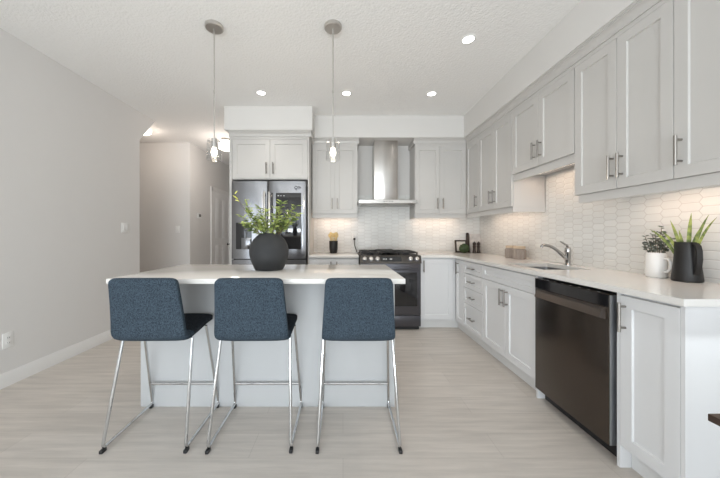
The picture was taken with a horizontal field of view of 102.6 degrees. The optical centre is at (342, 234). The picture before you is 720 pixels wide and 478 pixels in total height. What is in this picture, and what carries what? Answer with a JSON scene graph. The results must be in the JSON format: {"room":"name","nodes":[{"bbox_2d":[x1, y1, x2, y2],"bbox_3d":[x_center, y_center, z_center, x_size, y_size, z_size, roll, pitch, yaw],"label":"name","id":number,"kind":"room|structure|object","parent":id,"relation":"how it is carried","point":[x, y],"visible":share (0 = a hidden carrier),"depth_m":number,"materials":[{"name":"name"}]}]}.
{"room":"kitchen","nodes":[
{"label":"kitchen","id":0,"kind":"room"},
{"bbox_2d":[0,28,228,373],"bbox_3d":[-2.685,-0.200,1.500,0.130,2.760,12.200,0,0,0],"label":"wall","id":1,"kind":"structure","parent":0,"point":[70,148],"depth_m":2.70,"materials":[{"name":"beige paint"}]},
{"bbox_2d":[2,331,13,348],"bbox_3d":[-2.616,0.825,2.250,0.009,0.118,0.075,0,0,0],"label":"wall outlet","id":2,"kind":"object","parent":1,"relation":"attached to","point":[7,338],"visible":1,"depth_m":2.25,"materials":[{"name":"white plastic"}]},
{"bbox_2d":[0,329,112,389],"bbox_3d":[-2.613,1.125,-0.445,0.014,0.110,8.310,0,0,0],"label":"baseboard","id":3,"kind":"structure","parent":1,"relation":"attached to","point":[8,378],"depth_m":2.57,"materials":[{"name":"white paint"}]},
{"bbox_2d":[121,223,128,232],"bbox_3d":[-2.615,-0.080,3.460,0.011,0.118,0.120,0,0,0],"label":"light switch","id":4,"kind":"object","parent":1,"relation":"attached to","point":[124,226],"visible":1,"depth_m":3.45,"materials":[{"name":"white plastic"}]},
{"bbox_2d":[211,186,228,264],"bbox_3d":[-2.621,0.110,6.200,0.018,2.140,0.960,0,0,0],"label":"trim","id":5,"kind":"structure","parent":1,"relation":"attached to","point":[212,188],"depth_m":5.76,"materials":[{"name":"white paint"}]},
{"bbox_2d":[213,191,228,264],"bbox_3d":[-2.591,0.145,6.200,0.078,2.050,0.800,0,0,0],"label":"door","id":6,"kind":"structure","parent":1,"relation":"in","point":[220,201],"depth_m":6.16,"materials":[{"name":"white paint"}]},
{"bbox_2d":[140,143,193,271],"bbox_3d":[-3.565,-0.200,5.010,1.870,2.760,0.120,0,0,0],"label":"wall","id":7,"kind":"structure","parent":0,"point":[166,169],"depth_m":4.95,"materials":[{"name":"beige paint"}]},
{"bbox_2d":[0,0,580,165],"bbox_3d":[-1.240,-1.630,1.525,6.720,0.100,12.450,0,0,0],"label":"ceiling","id":8,"kind":"structure","parent":0,"point":[156,57],"depth_m":2.45,"materials":[{"name":"paint"}]},
{"bbox_2d":[144,129,151,135],"bbox_3d":[-3.020,-1.544,4.300,0.280,0.072,0.280,0,0,0],"label":"ceiling lamp","id":9,"kind":"object","parent":8,"relation":"attached to","point":[148,132],"visible":0.23,"depth_m":4.32,"materials":[{"name":"silver metal"}]},
{"bbox_2d":[205,19,223,155],"bbox_3d":[-0.975,-1.071,2.180,0.132,1.017,0.132,0,0,0],"label":"pendant light","id":10,"kind":"object","parent":8,"relation":"hanging from","point":[214,27],"visible":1,"depth_m":2.17,"materials":[{"name":"silver metal"}]},
{"bbox_2d":[211,138,216,148],"bbox_3d":[-0.975,-0.693,2.180,0.044,0.075,0.044,0,0,0],"label":"socket","id":11,"kind":"object","parent":10,"relation":"attached to","point":[214,141],"depth_m":2.16,"materials":[{"name":"silver metal"}]},
{"bbox_2d":[218,137,228,150],"bbox_3d":[-1.940,-1.491,4.760,0.220,0.178,0.220,0,0,0],"label":"ceiling lamp","id":12,"kind":"object","parent":8,"relation":"attached to","point":[224,145],"visible":0.68,"depth_m":4.67,"materials":[{"name":"silver metal"}]},
{"bbox_2d":[256,90,265,95],"bbox_3d":[-0.912,-1.577,3.210,0.112,0.006,0.112,0,0,0],"label":"recessed light","id":13,"kind":"object","parent":8,"relation":"in","point":[259,92],"visible":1,"depth_m":3.20,"materials":[{"name":"white plastic"}]},
{"bbox_2d":[324,19,341,155],"bbox_3d":[-0.076,-1.071,2.180,0.132,1.017,0.132,0,0,0],"label":"pendant light","id":14,"kind":"object","parent":8,"relation":"hanging from","point":[332,26],"visible":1,"depth_m":2.18,"materials":[{"name":"silver metal"}]},
{"bbox_2d":[330,138,335,147],"bbox_3d":[-0.076,-0.693,2.180,0.044,0.075,0.044,0,0,0],"label":"socket","id":15,"kind":"object","parent":14,"relation":"attached to","point":[332,143],"depth_m":2.16,"materials":[{"name":"silver metal"}]},
{"bbox_2d":[341,91,350,95],"bbox_3d":[0.039,-1.577,3.220,0.112,0.006,0.112,0,0,0],"label":"recessed light","id":16,"kind":"object","parent":8,"relation":"in","point":[345,93],"visible":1,"depth_m":3.22,"materials":[{"name":"white plastic"}]},
{"bbox_2d":[427,91,436,95],"bbox_3d":[0.995,-1.577,3.230,0.112,0.006,0.112,0,0,0],"label":"recessed light","id":17,"kind":"object","parent":8,"relation":"in","point":[431,93],"visible":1,"depth_m":3.22,"materials":[{"name":"white plastic"}]},
{"bbox_2d":[461,34,475,43],"bbox_3d":[1.014,-1.577,2.330,0.112,0.006,0.112,0,0,0],"label":"recessed light","id":18,"kind":"object","parent":8,"relation":"in","point":[467,39],"visible":1,"depth_m":2.33,"materials":[{"name":"white plastic"}]},
{"bbox_2d":[0,327,643,477],"bbox_3d":[-1.240,1.230,1.525,6.720,0.100,12.450,0,0,0],"label":"floor","id":19,"kind":"structure","parent":0,"point":[464,413],"depth_m":1.73,"materials":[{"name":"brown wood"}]},
{"bbox_2d":[99,278,218,453],"bbox_3d":[-1.079,0.707,1.758,0.469,0.946,0.456,0,0,-1],"label":"bar stool","id":20,"kind":"object","parent":19,"relation":"on","point":[141,309],"visible":1,"depth_m":1.57,"materials":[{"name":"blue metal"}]},
{"bbox_2d":[205,278,301,454],"bbox_3d":[-0.510,0.707,1.758,0.469,0.946,0.456,0,0,-1],"label":"bar stool","id":21,"kind":"object","parent":19,"relation":"on","point":[245,309],"visible":1,"depth_m":1.57,"materials":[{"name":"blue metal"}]},
{"bbox_2d":[106,265,404,406],"bbox_3d":[-0.511,0.720,2.091,1.754,0.920,0.810,0,0,0],"label":"kitchen island","id":22,"kind":"object","parent":19,"relation":"on","point":[304,285],"visible":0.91,"depth_m":1.97,"materials":[{"name":"grey paint"}]},
{"bbox_2d":[106,265,404,283],"bbox_3d":[-0.511,0.275,2.091,1.754,0.030,0.810,0,0,0],"label":"island countertop","id":23,"kind":"structure","parent":22,"relation":"on","point":[185,274],"depth_m":1.92,"materials":[{"name":"white stone"}]},
{"bbox_2d":[249,233,288,270],"bbox_3d":[-0.548,0.125,2.140,0.286,0.270,0.286,0,0,0],"label":"vase","id":24,"kind":"object","parent":23,"relation":"on","point":[267,251],"visible":0.98,"depth_m":2.03,"materials":[{"name":"black ceramic"}]},
{"bbox_2d":[233,191,303,234],"bbox_3d":[-0.555,-0.144,2.134,0.532,0.353,0.231,0,0,0],"label":"branch arrangement","id":25,"kind":"object","parent":24,"relation":"in","point":[285,224],"visible":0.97,"depth_m":2.12,"materials":[{"name":"green plant"}]},
{"bbox_2d":[232,181,307,264],"bbox_3d":[-0.914,0.244,3.820,0.919,1.812,0.700,0,0,0],"label":"refrigerator","id":26,"kind":"object","parent":19,"relation":"on","point":[264,194],"visible":0.45,"depth_m":3.53,"materials":[{"name":"silver metal"}]},
{"bbox_2d":[229,137,313,264],"bbox_3d":[-0.922,-0.021,3.881,0.995,2.402,0.639,0,0,0],"label":"cabinet","id":27,"kind":"object","parent":19,"relation":"on","point":[250,158],"visible":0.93,"depth_m":3.61,"materials":[{"name":"beige paint"}]},
{"bbox_2d":[228,130,313,143],"bbox_3d":[-0.910,-1.256,3.882,1.030,0.068,0.636,0,0,0],"label":"trim","id":28,"kind":"structure","parent":27,"relation":"on","point":[232,133],"depth_m":3.59,"materials":[{"name":"beige paint"}]},
{"bbox_2d":[224,106,314,137],"bbox_3d":[-0.920,-1.435,3.879,1.084,0.290,0.662,0,0,0],"label":"trim","id":29,"kind":"structure","parent":28,"relation":"on","point":[235,117],"depth_m":3.55,"materials":[{"name":"paint"}]},
{"bbox_2d":[309,258,358,264],"bbox_3d":[-0.113,0.735,3.881,0.622,0.890,0.639,0,0,0],"label":"base cabinet","id":30,"kind":"object","parent":19,"relation":"on","point":[312,261],"visible":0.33,"depth_m":3.60,"materials":[{"name":"white paint"}]},
{"bbox_2d":[309,252,358,257],"bbox_3d":[-0.113,0.275,3.885,0.622,0.030,0.631,0,0,0],"label":"countertop","id":31,"kind":"structure","parent":30,"relation":"on","point":[315,254],"depth_m":3.57,"materials":[{"name":"white stone"}]},
{"bbox_2d":[329,241,337,252],"bbox_3d":[-0.134,0.174,4.040,0.120,0.172,0.120,0,0,0],"label":"utensil holder","id":32,"kind":"object","parent":31,"relation":"on","point":[333,245],"visible":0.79,"depth_m":3.99,"materials":[{"name":"black ceramic"}]},
{"bbox_2d":[315,278,402,453],"bbox_3d":[0.086,0.707,1.758,0.469,0.946,0.456,0,0,0],"label":"bar stool","id":33,"kind":"object","parent":19,"relation":"on","point":[355,309],"visible":1,"depth_m":1.56,"materials":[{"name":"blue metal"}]},
{"bbox_2d":[357,249,421,328],"bbox_3d":[0.583,0.692,3.832,0.754,0.976,0.717,0,0,0],"label":"range","id":34,"kind":"object","parent":19,"relation":"on","point":[405,263],"visible":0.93,"depth_m":3.54,"materials":[{"name":"metal"}]},
{"bbox_2d":[357,252,415,255],"bbox_3d":[0.583,0.267,3.873,0.754,0.017,0.635,0,0,0],"label":"cooktop","id":35,"kind":"object","parent":34,"relation":"in","point":[359,253],"depth_m":3.69,"materials":[{"name":"metal"}]},
{"bbox_2d":[419,258,457,326],"bbox_3d":[1.221,0.735,3.881,0.506,0.890,0.639,0,0,0],"label":"base cabinet","id":36,"kind":"object","parent":19,"relation":"on","point":[438,276],"visible":0.87,"depth_m":3.61,"materials":[{"name":"white paint"}]},
{"bbox_2d":[455,259,468,335],"bbox_3d":[1.675,0.735,3.502,0.629,0.890,0.311,0,0,0],"label":"base cabinet","id":37,"kind":"object","parent":19,"relation":"on","point":[459,264],"visible":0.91,"depth_m":3.46,"materials":[{"name":"white paint"}]},
{"bbox_2d":[464,260,488,351],"bbox_3d":[1.676,0.735,3.116,0.629,0.890,0.457,0,0,0],"label":"base cabinet","id":38,"kind":"object","parent":19,"relation":"on","point":[473,275],"visible":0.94,"depth_m":3.09,"materials":[{"name":"white paint"}]},
{"bbox_2d":[483,265,545,397],"bbox_3d":[1.675,0.735,2.480,0.629,0.890,0.812,0,0,0],"label":"base cabinet","id":39,"kind":"object","parent":19,"relation":"on","point":[508,295],"visible":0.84,"depth_m":2.41,"materials":[{"name":"white paint"}]},
{"bbox_2d":[413,252,719,306],"bbox_3d":[1.480,0.275,2.679,1.023,0.030,3.043,0,0,0],"label":"countertop","id":40,"kind":"structure","parent":39,"relation":"on","point":[666,290],"depth_m":1.64,"materials":[{"name":"white stone"}]},
{"bbox_2d":[455,240,466,252],"bbox_3d":[1.690,0.169,4.126,0.168,0.178,0.044,0,0,0],"label":"picture frame","id":41,"kind":"object","parent":40,"relation":"on","point":[458,243],"visible":0.69,"depth_m":4.13,"materials":[{"name":"brown wood"}]},
{"bbox_2d":[456,242,464,250],"bbox_3d":[1.690,0.169,4.129,0.128,0.137,0.026,0,0,0],"label":"picture","id":42,"kind":"object","parent":41,"relation":"attached to","point":[458,244],"depth_m":4.13},
{"bbox_2d":[459,244,468,252],"bbox_3d":[1.692,0.192,4.019,0.131,0.133,0.131,0,0,0],"label":"topiary ball","id":43,"kind":"object","parent":40,"relation":"on","point":[463,248],"visible":0.98,"depth_m":3.98,"materials":[{"name":"green plant"}]},
{"bbox_2d":[466,233,469,251],"bbox_3d":[1.804,0.117,4.167,0.044,0.285,0.042,0,0,0],"label":"serving board","id":44,"kind":"object","parent":40,"relation":"on","point":[467,234],"visible":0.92,"depth_m":4.17,"materials":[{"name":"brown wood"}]},
{"bbox_2d":[472,241,475,252],"bbox_3d":[1.838,0.178,4.030,0.054,0.164,0.053,0,0,0],"label":"pepper mill","id":45,"kind":"object","parent":40,"relation":"on","point":[474,242],"visible":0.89,"depth_m":4.01,"materials":[{"name":"brown wood"}]},
{"bbox_2d":[469,234,480,251],"bbox_3d":[1.910,0.124,4.159,0.156,0.270,0.046,0,0,0],"label":"marble board","id":46,"kind":"object","parent":40,"relation":"on","point":[472,237],"visible":0.77,"depth_m":4.16,"materials":[{"name":"white stone"}]},
{"bbox_2d":[476,241,480,252],"bbox_3d":[1.902,0.178,4.040,0.054,0.164,0.053,0,0,0],"label":"pepper mill","id":47,"kind":"object","parent":40,"relation":"on","point":[478,242],"visible":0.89,"depth_m":4.02,"materials":[{"name":"brown wood"}]},
{"bbox_2d":[505,245,513,257],"bbox_3d":[1.869,0.192,3.200,0.127,0.137,0.127,0,0,0],"label":"canister","id":48,"kind":"object","parent":40,"relation":"on","point":[508,250],"visible":0.67,"depth_m":3.17,"materials":[{"name":"beige ceramic"}]},
{"bbox_2d":[512,246,526,258],"bbox_3d":[1.873,0.192,3.060,0.133,0.137,0.133,0,0,0],"label":"canister","id":49,"kind":"object","parent":40,"relation":"on","point":[519,252],"visible":0.96,"depth_m":3.01,"materials":[{"name":"beige ceramic"}]},
{"bbox_2d":[531,267,565,269],"bbox_3d":[1.665,0.378,2.365,0.390,0.174,0.500,0,0,0],"label":"sink","id":50,"kind":"object","parent":40,"relation":"in","point":[543,268],"visible":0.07,"depth_m":2.59,"materials":[{"name":"metal"}]},
{"bbox_2d":[540,241,571,265],"bbox_3d":[1.801,0.158,2.430,0.265,0.205,0.056,0,0,-5],"label":"faucet","id":51,"kind":"object","parent":40,"relation":"on","point":[567,257],"visible":1,"depth_m":2.42,"materials":[{"name":"silver metal"}]},
{"bbox_2d":[645,252,672,277],"bbox_3d":[1.899,0.185,1.741,0.098,0.150,0.123,0,0,31],"label":"mug","id":52,"kind":"object","parent":40,"relation":"on","point":[656,264],"visible":0.97,"depth_m":1.72,"materials":[{"name":"white ceramic"}]},
{"bbox_2d":[641,226,674,252],"bbox_3d":[1.904,0.078,1.738,0.076,0.263,0.149,0,0,0],"label":"bunch","id":53,"kind":"object","parent":52,"relation":"in","point":[657,242],"visible":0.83,"depth_m":1.74,"materials":[{"name":"green plant"}]},
{"bbox_2d":[670,241,704,282],"bbox_3d":[1.901,0.150,1.592,0.131,0.221,0.122,0,0,-34],"label":"jug","id":54,"kind":"object","parent":40,"relation":"on","point":[687,264],"visible":1,"depth_m":1.56,"materials":[{"name":"black ceramic"}]},
{"bbox_2d":[651,213,716,254],"bbox_3d":[1.889,0.007,1.608,0.028,0.246,0.254,0,0,-27],"label":"leaf plant","id":55,"kind":"object","parent":54,"relation":"in","point":[689,230],"visible":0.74,"depth_m":1.58,"materials":[{"name":"green plant"}]},
{"bbox_2d":[534,278,616,456],"bbox_3d":[1.656,0.744,1.778,0.628,0.872,0.576,0,0,0],"label":"dishwasher","id":56,"kind":"object","parent":19,"relation":"on","point":[576,324],"visible":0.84,"depth_m":1.67,"materials":[{"name":"black metal"}]},
{"bbox_2d":[617,293,719,477],"bbox_3d":[1.676,0.735,1.326,0.631,0.890,0.296,0,0,0],"label":"base cabinet","id":57,"kind":"object","parent":19,"relation":"on","point":[668,355],"visible":0.98,"depth_m":1.24,"materials":[{"name":"white paint"}]},
{"bbox_2d":[708,414,719,425],"bbox_3d":[1.349,0.810,-0.070,0.903,0.740,1.559,0,0,0],"label":"dining table","id":58,"kind":"object","parent":19,"relation":"on","point":[714,418],"visible":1,"depth_m":0.70,"materials":[{"name":"brown wood"}]},
{"bbox_2d":[488,166,580,265],"bbox_3d":[2.060,-0.200,-0.135,0.120,2.760,8.930,0,0,0],"label":"wall","id":59,"kind":"structure","parent":0,"point":[571,168],"depth_m":2.71,"materials":[{"name":"beige paint"}]},
{"bbox_2d":[466,136,479,217],"bbox_3d":[1.805,-0.722,3.708,0.369,1.000,0.345,0,0,0],"label":"upper cabinet","id":60,"kind":"object","parent":59,"relation":"attached to","point":[471,146],"visible":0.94,"depth_m":3.71,"materials":[{"name":"beige paint"}]},
{"bbox_2d":[478,111,544,215],"bbox_3d":[1.805,-0.722,3.184,0.369,1.000,0.698,0,0,0],"label":"upper cabinet","id":61,"kind":"object","parent":59,"relation":"attached to","point":[498,193],"visible":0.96,"depth_m":3.01,"materials":[{"name":"beige paint"}]},
{"bbox_2d":[512,65,574,181],"bbox_3d":[1.805,-0.871,2.451,0.369,0.702,0.763,0,0,0],"label":"upper cabinet","id":62,"kind":"object","parent":59,"relation":"attached to","point":[543,125],"visible":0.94,"depth_m":2.37,"materials":[{"name":"beige paint"}]},
{"bbox_2d":[465,0,660,143],"bbox_3d":[1.807,-1.256,2.540,0.366,0.068,2.720,0,0,0],"label":"trim","id":63,"kind":"structure","parent":62,"relation":"on","point":[639,7],"depth_m":2.03,"materials":[{"name":"beige paint"}]},
{"bbox_2d":[464,0,637,137],"bbox_3d":[1.804,-1.435,2.685,0.392,0.290,3.050,0,0,0],"label":"soffit","id":64,"kind":"structure","parent":59,"relation":"attached to","point":[587,18],"depth_m":2.25,"materials":[{"name":"paint"}]},
{"bbox_2d":[480,169,719,283],"bbox_3d":[1.996,-0.150,2.680,0.008,0.820,3.060,0,0,0],"label":"backsplash","id":65,"kind":"structure","parent":59,"relation":"attached to","point":[605,234],"depth_m":2.18,"materials":[{"name":"white tile"}]},
{"bbox_2d":[574,0,677,202],"bbox_3d":[1.805,-0.722,1.758,0.369,1.000,0.621,0,0,0],"label":"upper cabinet","id":66,"kind":"object","parent":59,"relation":"attached to","point":[624,87],"visible":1,"depth_m":1.68,"materials":[{"name":"beige paint"}]},
{"bbox_2d":[673,0,719,189],"bbox_3d":[1.805,-0.722,1.313,0.369,1.000,0.266,0,0,0],"label":"upper cabinet","id":67,"kind":"object","parent":59,"relation":"attached to","point":[696,138],"visible":1,"depth_m":1.36,"materials":[{"name":"beige paint"}]},
{"bbox_3d":[0.280,-0.200,4.270,3.440,2.760,0.120,0,0,0],"label":"wall","id":68,"kind":"structure","parent":0,"visible":0},
{"bbox_2d":[312,144,356,217],"bbox_3d":[-0.110,-0.722,4.026,0.610,1.000,0.369,0,0,0],"label":"upper cabinet","id":69,"kind":"object","parent":68,"relation":"attached to","point":[334,178],"visible":0.95,"depth_m":3.89,"materials":[{"name":"beige paint"}]},
{"bbox_2d":[313,138,358,150],"bbox_3d":[-0.100,-1.256,4.027,0.630,0.068,0.366,0,0,0],"label":"trim","id":70,"kind":"structure","parent":69,"relation":"on","point":[316,140],"depth_m":3.87,"materials":[{"name":"beige paint"}]},
{"bbox_2d":[357,146,409,194],"bbox_3d":[0.583,-0.930,4.205,0.775,0.720,0.010,0,0,0],"label":"trim","id":71,"kind":"structure","parent":68,"relation":"attached to","point":[364,153],"depth_m":4.20,"materials":[{"name":"paint"}]},
{"bbox_2d":[357,141,417,206],"bbox_3d":[0.583,-0.844,3.955,0.759,0.889,0.488,0,0,0],"label":"range hood","id":72,"kind":"object","parent":68,"relation":"attached to","point":[384,153],"visible":0.99,"depth_m":3.94,"materials":[{"name":"metal"}]},
{"bbox_2d":[315,116,463,145],"bbox_3d":[0.615,-1.435,4.019,1.986,0.290,0.382,0,0,0],"label":"trim","id":73,"kind":"structure","parent":68,"relation":"attached to","point":[369,129],"depth_m":3.83,"materials":[{"name":"paint"}]},
{"bbox_2d":[314,195,479,251],"bbox_3d":[0.783,-0.145,4.206,2.417,0.850,0.008,0,0,0],"label":"backsplash","id":74,"kind":"structure","parent":68,"relation":"attached to","point":[374,227],"depth_m":4.20,"materials":[{"name":"white tile"}]},
{"bbox_2d":[352,234,356,241],"bbox_3d":[0.165,0.045,4.198,0.072,0.115,0.009,0,0,0],"label":"wall outlet","id":75,"kind":"object","parent":74,"relation":"attached to","point":[353,235],"visible":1,"depth_m":4.20,"materials":[{"name":"white plastic"}]},
{"bbox_2d":[409,144,465,218],"bbox_3d":[1.315,-0.722,4.026,0.689,1.000,0.369,0,0,0],"label":"upper cabinet","id":76,"kind":"object","parent":68,"relation":"attached to","point":[437,171],"visible":1,"depth_m":3.89,"materials":[{"name":"beige paint"}]},
{"bbox_2d":[408,138,465,150],"bbox_3d":[1.315,-1.256,4.027,0.730,0.068,0.366,0,0,0],"label":"trim","id":77,"kind":"structure","parent":76,"relation":"on","point":[415,140],"depth_m":3.87,"materials":[{"name":"beige paint"}]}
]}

